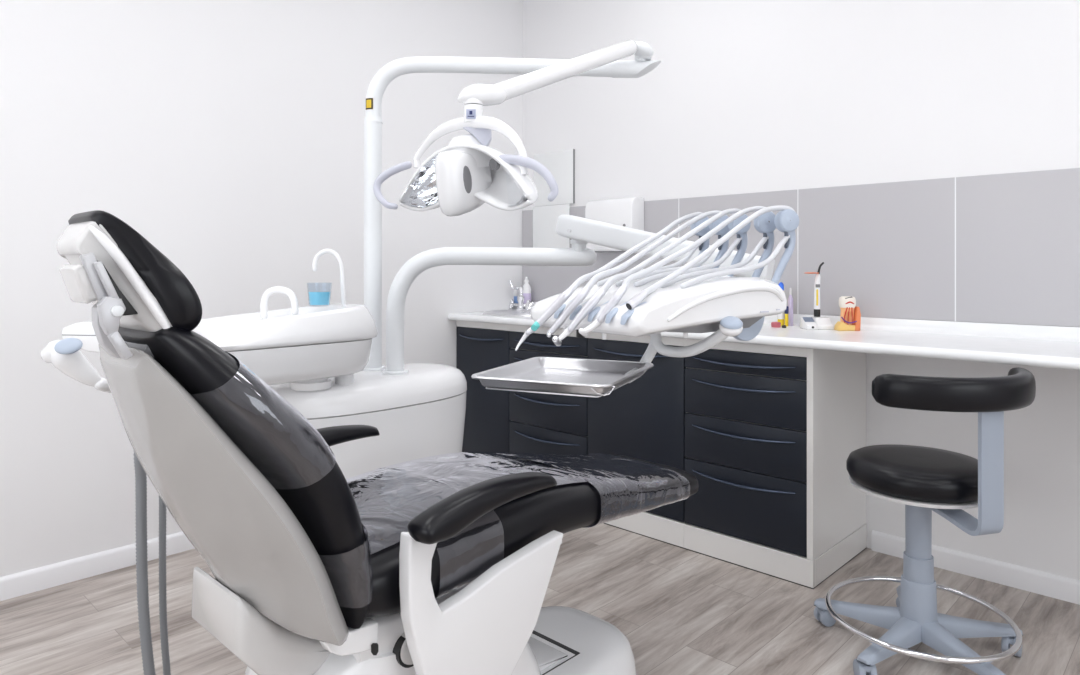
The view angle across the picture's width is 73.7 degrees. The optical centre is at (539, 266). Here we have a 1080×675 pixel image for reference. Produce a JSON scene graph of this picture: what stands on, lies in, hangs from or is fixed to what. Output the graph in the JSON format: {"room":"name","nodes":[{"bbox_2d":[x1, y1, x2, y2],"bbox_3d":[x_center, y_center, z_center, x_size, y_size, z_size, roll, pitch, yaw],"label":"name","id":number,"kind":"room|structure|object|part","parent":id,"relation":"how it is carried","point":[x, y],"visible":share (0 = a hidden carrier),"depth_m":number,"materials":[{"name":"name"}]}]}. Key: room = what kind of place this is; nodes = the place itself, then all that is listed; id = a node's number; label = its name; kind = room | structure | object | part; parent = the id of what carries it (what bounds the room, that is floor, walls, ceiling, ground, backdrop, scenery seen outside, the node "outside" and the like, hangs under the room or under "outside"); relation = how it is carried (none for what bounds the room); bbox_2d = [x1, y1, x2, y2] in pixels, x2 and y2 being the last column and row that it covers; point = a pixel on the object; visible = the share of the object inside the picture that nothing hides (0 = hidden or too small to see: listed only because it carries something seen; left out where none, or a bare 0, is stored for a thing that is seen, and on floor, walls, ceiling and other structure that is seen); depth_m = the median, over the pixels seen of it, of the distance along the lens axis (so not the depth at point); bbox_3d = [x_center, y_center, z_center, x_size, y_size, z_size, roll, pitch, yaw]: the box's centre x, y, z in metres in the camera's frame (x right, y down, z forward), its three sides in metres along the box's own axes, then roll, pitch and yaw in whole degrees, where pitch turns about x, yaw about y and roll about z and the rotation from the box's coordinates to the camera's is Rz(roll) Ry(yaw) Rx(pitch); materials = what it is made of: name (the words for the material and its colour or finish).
{"room":"dental clinic","nodes":[
{"label":"dental clinic","id":0,"kind":"room"},
{"bbox_2d":[0,0,522,576],"bbox_3d":[-1.734,-0.300,2.893,0.100,3.000,4.800,0,0,44],"label":"wall","id":1,"kind":"structure","parent":0,"point":[228,135],"depth_m":3.09,"materials":[{"name":"white paint"}]},
{"bbox_2d":[0,531,194,600],"bbox_3d":[-1.877,1.159,2.660,0.014,0.082,4.065,0,0,44],"label":"baseboard","id":2,"kind":"structure","parent":1,"relation":"attached to","point":[56,574],"depth_m":2.77,"materials":[{"name":"white"}]},
{"bbox_2d":[0,523,1079,674],"bbox_3d":[0.216,1.250,1.025,5.500,0.100,4.800,0,0,44],"label":"floor","id":3,"kind":"structure","parent":0,"point":[680,611],"depth_m":2.48,"materials":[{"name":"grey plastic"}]},
{"bbox_2d":[41,249,466,674],"bbox_3d":[-0.788,0.572,2.221,0.471,1.262,1.444,0,0,34],"label":"dental spittoon unit","id":4,"kind":"object","parent":3,"relation":"on","point":[315,358],"visible":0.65,"depth_m":2.19,"materials":[{"name":"white plastic"}]},
{"bbox_3d":[-1.008,0.211,1.555,0.124,0.110,0.051,0,0,-19],"label":"assistant handle","id":5,"kind":"part","parent":4,"relation":"part of","materials":[{"name":"white plastic"}]},
{"bbox_3d":[-0.963,0.242,1.681,0.053,0.092,0.230,0,0,7],"label":"handle arm","id":6,"kind":"part","parent":4,"relation":"part of","materials":[{"name":"white plastic"}]},
{"bbox_2d":[192,286,377,390],"bbox_3d":[-0.788,0.216,2.174,0.290,0.316,0.589,0,0,44],"label":"bowl","id":7,"kind":"object","parent":4,"relation":"on","point":[295,348],"depth_m":2.13,"materials":[{"name":"white ceramic"}]},
{"bbox_2d":[307,283,331,306],"bbox_3d":[-0.688,0.086,2.250,0.076,0.073,0.076,0,0,44],"label":"cup","id":8,"kind":"object","parent":4,"relation":"on","point":[316,297],"visible":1,"depth_m":2.23,"materials":[{"name":"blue plastic"}]},
{"bbox_2d":[363,40,660,370],"bbox_3d":[-0.110,-0.213,2.210,1.081,1.171,0.836,0,0,1],"label":"lamp","id":9,"kind":"object","parent":4,"relation":"attached to","point":[458,178],"visible":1,"depth_m":2.16,"materials":[{"name":"white paint"}]},
{"bbox_3d":[-0.601,-0.080,2.590,0.090,0.904,0.090,0,0,44],"label":"post","id":10,"kind":"part","parent":9,"relation":"part of","materials":[{"name":"white metal"}]},
{"bbox_3d":[-0.454,-0.247,2.189,0.105,0.152,0.089,0,0,27],"label":"lamp handle","id":11,"kind":"part","parent":9,"relation":"part of","materials":[{"name":"grey plastic"}]},
{"bbox_3d":[-0.210,-0.225,1.979,0.084,0.177,0.170,0,0,44],"label":"bulb","id":12,"kind":"part","parent":9,"relation":"part of","materials":[{"name":"white plastic"}]},
{"bbox_2d":[463,166,471,192],"bbox_3d":[-0.197,-0.233,1.938,0.012,0.079,0.038,0,0,44],"label":"vent","id":13,"kind":"object","parent":9,"relation":"attached to","point":[467,170],"depth_m":1.93,"materials":[{"name":"grey plastic"}]},
{"bbox_3d":[-0.189,-0.418,1.972,0.026,0.026,0.004,0,0,0],"label":"label plate","id":14,"kind":"part","parent":9,"relation":"part of","materials":[{"name":"blue"}]},
{"bbox_3d":[-0.174,-0.362,2.005,0.078,0.059,0.030,0,0,0],"label":"yoke plate","id":15,"kind":"part","parent":9,"relation":"part of","materials":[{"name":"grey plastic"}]},
{"bbox_3d":[-0.035,-0.229,1.841,0.175,0.129,0.033,0,0,28],"label":"lamp handle","id":16,"kind":"part","parent":9,"relation":"part of","materials":[{"name":"grey plastic"}]},
{"bbox_3d":[0.096,-0.631,2.290,0.055,0.323,0.688,0,0,44],"label":"spring arm","id":17,"kind":"part","parent":9,"relation":"part of","materials":[{"name":"white plastic"}]},
{"bbox_2d":[382,209,798,396],"bbox_3d":[0.012,0.108,2.088,1.394,0.580,1.033,0,0,44],"label":"dental instrument unit","id":18,"kind":"object","parent":4,"relation":"attached to","point":[707,297],"visible":0.83,"depth_m":1.70,"materials":[{"name":"white paint"}]},
{"bbox_2d":[471,357,653,394],"bbox_3d":[0.060,0.235,1.579,0.306,0.025,0.358,0,0,24],"label":"tray","id":19,"kind":"object","parent":18,"relation":"on","point":[550,374],"visible":0.99,"depth_m":1.61,"materials":[{"name":"silver metal"}]},
{"bbox_2d":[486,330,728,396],"bbox_3d":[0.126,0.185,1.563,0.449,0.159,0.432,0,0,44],"label":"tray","id":20,"kind":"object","parent":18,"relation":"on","point":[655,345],"depth_m":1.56,"materials":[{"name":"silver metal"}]},
{"bbox_2d":[515,212,701,350],"bbox_3d":[0.221,0.014,1.707,0.684,0.322,0.067,0,0,-42],"label":"syringe","id":21,"kind":"object","parent":18,"relation":"attached to","point":[567,293],"visible":0.86,"depth_m":1.60,"materials":[{"name":"white plastic"}]},
{"bbox_2d":[547,210,720,336],"bbox_3d":[0.262,0.000,1.692,0.629,0.294,0.055,0,0,-40],"label":"scaler handpiece","id":22,"kind":"object","parent":18,"relation":"attached to","point":[583,293],"visible":0.87,"depth_m":1.61,"materials":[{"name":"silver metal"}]},
{"bbox_2d":[552,208,740,345],"bbox_3d":[0.289,0.008,1.647,0.638,0.312,0.057,0,0,-36],"label":"turbine handpiece","id":23,"kind":"object","parent":18,"relation":"attached to","point":[593,301],"visible":0.89,"depth_m":1.58,"materials":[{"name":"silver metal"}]},
{"bbox_3d":[0.376,-0.067,2.314,0.727,0.229,0.204,0,0,44],"label":"balance arm","id":24,"kind":"part","parent":18,"relation":"part of","materials":[{"name":"white paint"}]},
{"bbox_2d":[579,206,771,336],"bbox_3d":[0.324,-0.003,1.624,0.606,0.291,0.059,0,0,-37],"label":"contra angle handpiece","id":25,"kind":"object","parent":18,"relation":"attached to","point":[617,296],"visible":0.89,"depth_m":1.57,"materials":[{"name":"white plastic"}]},
{"bbox_3d":[0.415,-0.033,1.924,0.099,0.195,0.030,0,0,-29],"label":"whip arm","id":26,"kind":"part","parent":18,"relation":"part of","materials":[{"name":"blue plastic"}]},
{"bbox_2d":[626,205,793,309],"bbox_3d":[0.382,-0.031,1.594,0.548,0.232,0.059,0,0,-36],"label":"hose","id":27,"kind":"object","parent":18,"relation":"attached to","point":[643,294],"visible":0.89,"depth_m":1.58,"materials":[{"name":"white plastic"}]},
{"bbox_2d":[666,317,761,332],"bbox_3d":[0.322,0.125,1.685,0.328,0.034,0.260,0,0,-36],"label":"handle","id":28,"kind":"object","parent":18,"relation":"on","point":[686,324],"depth_m":1.53,"materials":[{"name":"grey plastic"}]},
{"bbox_3d":[0.453,-0.033,1.872,0.099,0.195,0.030,0,0,-29],"label":"whip arm","id":29,"kind":"part","parent":18,"relation":"part of","materials":[{"name":"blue plastic"}]},
{"bbox_3d":[0.405,0.074,1.540,0.378,0.069,0.013,0,0,-36],"label":"trim","id":30,"kind":"part","parent":18,"relation":"part of","materials":[{"name":"white plastic"}]},
{"bbox_3d":[0.405,0.131,1.530,0.049,0.032,0.049,0,0,44],"label":"knob","id":31,"kind":"part","parent":18,"relation":"part of","materials":[{"name":"white plastic"}]},
{"bbox_3d":[0.489,-0.033,1.823,0.099,0.195,0.030,0,0,-29],"label":"whip arm","id":32,"kind":"part","parent":18,"relation":"part of","materials":[{"name":"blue plastic"}]},
{"bbox_3d":[0.536,-0.033,1.759,0.099,0.195,0.030,0,0,-29],"label":"whip arm","id":33,"kind":"part","parent":18,"relation":"part of","materials":[{"name":"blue plastic"}]},
{"bbox_3d":[0.572,-0.033,1.710,0.099,0.195,0.030,0,0,-29],"label":"whip arm","id":34,"kind":"part","parent":18,"relation":"part of","materials":[{"name":"blue plastic"}]},
{"bbox_2d":[56,210,698,674],"bbox_3d":[-0.209,0.555,1.712,0.703,1.289,1.596,0,0,44],"label":"dental chair","id":35,"kind":"object","parent":3,"relation":"on","point":[443,564],"visible":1,"depth_m":1.27,"materials":[{"name":"black"}]},
{"bbox_3d":[-0.710,0.026,1.116,0.090,0.060,0.042,0,0,44],"label":"headrest knob","id":36,"kind":"part","parent":35,"relation":"part of","materials":[{"name":"white plastic"}]},
{"bbox_3d":[-0.661,0.029,1.087,0.030,0.102,0.051,0,0,44],"label":"headrest arm","id":37,"kind":"part","parent":35,"relation":"part of","materials":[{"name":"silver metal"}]},
{"bbox_2d":[68,210,201,330],"bbox_3d":[-0.689,0.011,1.210,0.270,0.201,0.149,0,0,44],"label":"cushion","id":38,"kind":"object","parent":35,"relation":"on","point":[130,285],"depth_m":1.13,"materials":[{"name":"black leather"}]},
{"bbox_2d":[118,327,369,628],"bbox_3d":[-0.570,0.363,1.335,0.480,0.552,0.354,0,0,44],"label":"cushion","id":39,"kind":"object","parent":35,"relation":"on","point":[235,464],"depth_m":1.19,"materials":[{"name":"black leather"}]},
{"bbox_3d":[-0.555,0.446,1.810,0.067,0.075,0.352,0,0,44],"label":"armrest","id":40,"kind":"part","parent":35,"relation":"part of","materials":[{"name":"black leather"}]},
{"bbox_3d":[-0.250,0.723,1.376,0.036,0.060,0.060,0,0,44],"label":"knob","id":41,"kind":"part","parent":35,"relation":"part of","materials":[{"name":"white plastic"}]},
{"bbox_3d":[-0.266,0.680,1.653,0.400,0.140,0.560,0,0,44],"label":"seat frame","id":42,"kind":"part","parent":35,"relation":"part of","materials":[{"name":"white plastic"}]},
{"bbox_3d":[-0.096,0.446,1.370,0.067,0.075,0.352,0,0,44],"label":"armrest","id":43,"kind":"part","parent":35,"relation":"part of","materials":[{"name":"black leather"}]},
{"bbox_2d":[349,454,698,616],"bbox_3d":[-0.072,0.594,1.855,0.492,0.203,1.200,0,0,44],"label":"seat cushion","id":44,"kind":"object","parent":35,"relation":"on","point":[591,490],"depth_m":1.61,"materials":[{"name":"black leather"}]},
{"bbox_2d":[456,320,510,451],"bbox_3d":[-0.147,0.750,4.154,0.434,0.900,0.580,0,0,44],"label":"base cabinet","id":45,"kind":"object","parent":3,"relation":"on","point":[481,346],"visible":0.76,"depth_m":3.95,"materials":[{"name":"black laminate"}]},
{"bbox_3d":[-0.334,0.392,3.958,0.368,0.022,0.039,0,0,44],"label":"handle","id":46,"kind":"part","parent":45,"relation":"part of","materials":[{"name":"blue metal"}]},
{"bbox_2d":[509,325,587,453],"bbox_3d":[0.205,0.750,3.817,0.539,0.900,0.580,0,0,44],"label":"base cabinet","id":47,"kind":"object","parent":3,"relation":"on","point":[540,423],"visible":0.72,"depth_m":3.63,"materials":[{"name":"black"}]},
{"bbox_3d":[0.018,0.867,3.621,0.456,0.022,0.039,0,0,44],"label":"handle","id":48,"kind":"part","parent":47,"relation":"part of","materials":[{"name":"blue metal"}]},
{"bbox_3d":[0.018,0.676,3.621,0.456,0.022,0.039,0,0,44],"label":"handle","id":49,"kind":"part","parent":47,"relation":"part of","materials":[{"name":"blue metal"}]},
{"bbox_3d":[0.018,0.389,3.621,0.456,0.022,0.039,0,0,44],"label":"handle","id":50,"kind":"part","parent":47,"relation":"part of","materials":[{"name":"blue metal"}]},
{"bbox_3d":[0.036,0.953,3.641,0.536,0.274,0.019,0,0,44],"label":"drawer","id":51,"kind":"part","parent":47,"relation":"part of","materials":[{"name":"black laminate"}]},
{"bbox_3d":[0.036,0.719,3.641,0.536,0.187,0.019,0,0,44],"label":"drawer","id":52,"kind":"part","parent":47,"relation":"part of","materials":[{"name":"black laminate"}]},
{"bbox_3d":[0.036,0.526,3.641,0.536,0.189,0.019,0,0,44],"label":"drawer","id":53,"kind":"part","parent":47,"relation":"part of","materials":[{"name":"black paint"}]},
{"bbox_3d":[0.036,0.385,3.641,0.536,0.087,0.019,0,0,44],"label":"drawer","id":54,"kind":"part","parent":47,"relation":"part of","materials":[{"name":"black paint"}]},
{"bbox_2d":[587,332,708,548],"bbox_3d":[0.594,0.750,3.443,0.538,0.900,0.580,0,0,44],"label":"base cabinet","id":55,"kind":"object","parent":3,"relation":"on","point":[643,418],"visible":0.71,"depth_m":3.21,"materials":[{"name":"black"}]},
{"bbox_3d":[0.407,0.392,3.248,0.455,0.022,0.039,0,0,44],"label":"handle","id":56,"kind":"part","parent":55,"relation":"part of","materials":[{"name":"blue metal"}]},
{"bbox_3d":[0.426,0.716,3.268,0.535,0.749,0.019,0,0,44],"label":"door","id":57,"kind":"part","parent":55,"relation":"part of","materials":[{"name":"black paint"}]},
{"bbox_2d":[684,339,866,588],"bbox_3d":[0.992,0.750,3.062,0.562,0.900,0.580,0,0,44],"label":"base cabinet","id":58,"kind":"object","parent":3,"relation":"on","point":[771,432],"visible":0.98,"depth_m":2.85,"materials":[{"name":"white"}]},
{"bbox_3d":[0.795,0.866,2.876,0.452,0.022,0.039,0,0,44],"label":"handle","id":59,"kind":"part","parent":58,"relation":"part of","materials":[{"name":"blue metal"}]},
{"bbox_3d":[0.795,0.674,2.876,0.452,0.022,0.039,0,0,44],"label":"handle","id":60,"kind":"part","parent":58,"relation":"part of","materials":[{"name":"blue metal"}]},
{"bbox_3d":[0.795,0.482,2.876,0.452,0.022,0.039,0,0,44],"label":"handle","id":61,"kind":"part","parent":58,"relation":"part of","materials":[{"name":"blue metal"}]},
{"bbox_3d":[0.795,0.389,2.876,0.452,0.022,0.039,0,0,44],"label":"handle","id":62,"kind":"part","parent":58,"relation":"part of","materials":[{"name":"blue metal"}]},
{"bbox_3d":[0.814,0.953,2.896,0.532,0.275,0.019,0,0,44],"label":"drawer","id":63,"kind":"part","parent":58,"relation":"part of","materials":[{"name":"black laminate"}]},
{"bbox_3d":[0.814,0.717,2.896,0.532,0.188,0.019,0,0,44],"label":"drawer","id":64,"kind":"part","parent":58,"relation":"part of","materials":[{"name":"black laminate"}]},
{"bbox_3d":[0.814,0.525,2.896,0.532,0.188,0.019,0,0,44],"label":"drawer","id":65,"kind":"part","parent":58,"relation":"part of","materials":[{"name":"black laminate"}]},
{"bbox_3d":[0.814,0.384,2.896,0.532,0.086,0.019,0,0,44],"label":"drawer","id":66,"kind":"part","parent":58,"relation":"part of","materials":[{"name":"black laminate"}]},
{"bbox_2d":[448,302,1079,369],"bbox_3d":[1.020,0.258,3.020,3.698,0.085,0.602,0,0,44],"label":"countertop","id":67,"kind":"structure","parent":58,"relation":"on","point":[1012,344],"depth_m":2.66,"materials":[{"name":"white laminate"}]},
{"bbox_2d":[482,309,530,315],"bbox_3d":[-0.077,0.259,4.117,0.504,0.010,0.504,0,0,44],"label":"sink","id":68,"kind":"object","parent":67,"relation":"in","point":[510,312],"visible":0.62,"depth_m":4.09,"materials":[{"name":"silver metal"}]},
{"bbox_2d":[514,289,517,308],"bbox_3d":[-0.159,0.182,4.486,0.049,0.165,0.049,0,0,44],"label":"soap bottle","id":69,"kind":"object","parent":67,"relation":"on","point":[516,290],"visible":0.4,"depth_m":4.46,"materials":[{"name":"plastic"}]},
{"bbox_2d":[508,280,533,309],"bbox_3d":[-0.131,0.171,4.375,0.226,0.189,0.098,0,0,44],"label":"sink faucet","id":70,"kind":"object","parent":67,"relation":"on","point":[529,304],"visible":0.96,"depth_m":4.37,"materials":[{"name":"silver metal"}]},
{"bbox_3d":[-0.181,0.231,4.440,0.037,0.069,0.068,0,0,-25],"label":"handle","id":71,"kind":"part","parent":70,"relation":"part of","materials":[{"name":"silver metal"}]},
{"bbox_3d":[-0.144,0.107,4.370,0.083,0.061,0.033,0,0,-20],"label":"spout","id":72,"kind":"part","parent":70,"relation":"part of","materials":[{"name":"silver metal"}]},
{"bbox_3d":[-0.067,0.231,4.328,0.068,0.069,0.037,0,0,12],"label":"handle","id":73,"kind":"part","parent":70,"relation":"part of","materials":[{"name":"silver metal"}]},
{"bbox_2d":[523,277,530,307],"bbox_3d":[-0.083,0.162,4.413,0.059,0.206,0.059,0,0,44],"label":"spray bottle","id":74,"kind":"object","parent":67,"relation":"on","point":[527,288],"visible":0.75,"depth_m":4.39,"materials":[{"name":"white plastic"}]},
{"bbox_2d":[771,322,780,327],"bbox_3d":[1.039,0.253,3.173,0.042,0.024,0.042,0,0,44],"label":"pot","id":75,"kind":"object","parent":67,"relation":"on","point":[773,324],"visible":1,"depth_m":3.16,"materials":[{"name":"red plastic"}]},
{"bbox_2d":[777,282,784,325],"bbox_3d":[1.089,0.167,3.257,0.032,0.196,0.032,0,0,44],"label":"tube","id":76,"kind":"object","parent":67,"relation":"on","point":[780,317],"visible":0.45,"depth_m":3.25,"materials":[{"name":"yellow"}]},
{"bbox_2d":[784,306,788,325],"bbox_3d":[1.102,0.220,3.223,0.017,0.090,0.017,0,0,44],"label":"marker","id":77,"kind":"object","parent":67,"relation":"on","point":[786,311],"visible":0.73,"depth_m":3.22,"materials":[{"name":"yellow plastic"}]},
{"bbox_2d":[788,288,792,325],"bbox_3d":[1.130,0.179,3.252,0.023,0.171,0.023,0,0,44],"label":"dropper bottle","id":78,"kind":"object","parent":67,"relation":"on","point":[790,298],"visible":0.97,"depth_m":3.24,"materials":[{"name":"purple plastic"}]},
{"bbox_2d":[800,317,833,329],"bbox_3d":[1.186,0.241,3.095,0.115,0.048,0.097,0,0,0],"label":"dock","id":79,"kind":"object","parent":67,"relation":"on","point":[808,323],"visible":1,"depth_m":3.07,"materials":[{"name":"white plastic"}]},
{"bbox_2d":[805,262,823,316],"bbox_3d":[1.179,0.096,3.111,0.071,0.235,0.069,0,0,44],"label":"light","id":80,"kind":"object","parent":79,"relation":"on","point":[817,277],"visible":1,"depth_m":3.10,"materials":[{"name":"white plastic"}]},
{"bbox_2d":[834,296,860,330],"bbox_3d":[1.284,0.194,3.007,0.093,0.143,0.059,0,0,0],"label":"model","id":81,"kind":"object","parent":67,"relation":"on","point":[850,315],"visible":1,"depth_m":2.99},
{"bbox_3d":[1.282,0.146,3.007,0.066,0.046,0.049,0,0,4],"label":"crown","id":82,"kind":"part","parent":81,"relation":"part of","materials":[{"name":"white ceramic"}]},
{"bbox_2d":[814,367,1035,674],"bbox_3d":[1.167,0.751,2.246,0.618,0.897,0.603,0,0,44],"label":"stool","id":83,"kind":"object","parent":3,"relation":"on","point":[926,480],"visible":1,"depth_m":2.10,"materials":[{"name":"black"}]},
{"bbox_3d":[1.043,1.112,2.351,0.282,0.060,0.068,0,0,37],"label":"leg","id":84,"kind":"part","parent":83,"relation":"part of","materials":[{"name":"grey plastic"}]},
{"bbox_3d":[1.040,1.112,2.150,0.282,0.060,0.068,0,0,-35],"label":"leg","id":85,"kind":"part","parent":83,"relation":"part of","materials":[{"name":"grey plastic"}]},
{"bbox_3d":[1.235,1.112,2.410,0.068,0.060,0.282,0,0,19],"label":"leg","id":86,"kind":"part","parent":83,"relation":"part of","materials":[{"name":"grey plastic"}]},
{"bbox_3d":[1.180,0.634,2.248,0.414,0.085,0.414,0,0,44],"label":"seat","id":87,"kind":"part","parent":83,"relation":"part of","materials":[{"name":"black leather"}]},
{"bbox_3d":[1.235,0.350,2.057,0.536,0.094,0.205,0,0,-16],"label":"backrest","id":88,"kind":"part","parent":83,"relation":"part of","materials":[{"name":"black leather"}]},
{"bbox_3d":[1.230,1.112,2.085,0.068,0.060,0.282,0,0,-17],"label":"leg","id":89,"kind":"part","parent":83,"relation":"part of","materials":[{"name":"grey plastic"}]},
{"bbox_3d":[1.351,1.112,2.246,0.282,0.060,0.068,0,0,1],"label":"leg","id":90,"kind":"part","parent":83,"relation":"part of","materials":[{"name":"grey plastic"}]},
{"bbox_2d":[523,0,1079,579],"bbox_3d":[1.878,-0.300,2.688,5.400,3.000,0.100,0,0,44],"label":"wall","id":91,"kind":"structure","parent":0,"point":[743,96],"depth_m":3.08,"materials":[{"name":"white paint"}]},
{"bbox_2d":[533,149,574,247],"bbox_3d":[0.079,-0.376,4.327,0.325,0.628,0.020,0,0,44],"label":"wall mirror","id":92,"kind":"object","parent":91,"relation":"attached to","point":[561,164],"visible":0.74,"depth_m":4.32,"materials":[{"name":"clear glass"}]},
{"bbox_3d":[0.067,-0.216,4.332,0.300,0.308,0.009,0,0,44],"label":"pane","id":93,"kind":"part","parent":92,"relation":"part of","materials":[{"name":"white mirror"}]},
{"bbox_3d":[0.082,-0.531,4.330,0.323,0.318,0.012,0,0,44],"label":"pane","id":94,"kind":"part","parent":92,"relation":"part of","materials":[{"name":"white mirror"}]},
{"bbox_3d":[0.198,-0.531,4.217,0.002,0.318,0.013,0,0,44],"label":"edge trim","id":95,"kind":"part","parent":92,"relation":"part of","materials":[{"name":"grey plastic"}]},
{"bbox_2d":[522,199,677,301],"bbox_3d":[0.306,-0.070,4.117,1.145,0.567,0.010,0,0,44],"label":"wall panel","id":96,"kind":"object","parent":91,"relation":"attached to","point":[545,282],"depth_m":4.21,"materials":[{"name":"grey laminate"}]},
{"bbox_2d":[585,197,643,251],"bbox_3d":[0.404,-0.227,3.935,0.326,0.291,0.116,0,0,44],"label":"dispenser","id":97,"kind":"object","parent":91,"relation":"attached to","point":[627,211],"visible":0.59,"depth_m":3.86,"materials":[{"name":"white plastic"}]},
{"bbox_2d":[679,190,796,313],"bbox_3d":[0.948,-0.070,3.502,0.632,0.567,0.010,0,0,44],"label":"wall panel","id":98,"kind":"object","parent":91,"relation":"attached to","point":[687,206],"depth_m":3.43,"materials":[{"name":"grey laminate"}]},
{"bbox_2d":[797,189,797,313],"bbox_3d":[1.173,-0.070,3.279,0.004,0.567,0.001,0,0,44],"label":"trim","id":99,"kind":"structure","parent":91,"relation":"attached to","point":[797,189],"depth_m":3.28,"materials":[{"name":"white"}]},
{"bbox_2d":[798,177,954,320],"bbox_3d":[1.407,-0.070,3.062,0.638,0.567,0.010,0,0,44],"label":"wall panel","id":100,"kind":"object","parent":91,"relation":"attached to","point":[889,247],"depth_m":3.03,"materials":[{"name":"grey laminate"}]},
{"bbox_2d":[955,177,955,320],"bbox_3d":[1.634,-0.070,2.837,0.004,0.567,0.001,0,0,44],"label":"trim","id":101,"kind":"structure","parent":91,"relation":"attached to","point":[955,177],"depth_m":2.84,"materials":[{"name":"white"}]},
{"bbox_2d":[872,530,1079,604],"bbox_3d":[2.562,1.159,1.953,3.195,0.082,0.014,0,0,44],"label":"baseboard","id":102,"kind":"structure","parent":91,"relation":"attached to","point":[1059,587],"depth_m":2.75,"materials":[{"name":"white"}]},
{"bbox_2d":[956,168,1079,326],"bbox_3d":[1.869,-0.070,2.620,0.638,0.567,0.010,0,0,44],"label":"wall panel","id":103,"kind":"object","parent":91,"relation":"attached to","point":[1018,234],"depth_m":2.69,"materials":[{"name":"grey laminate"}]}
]}

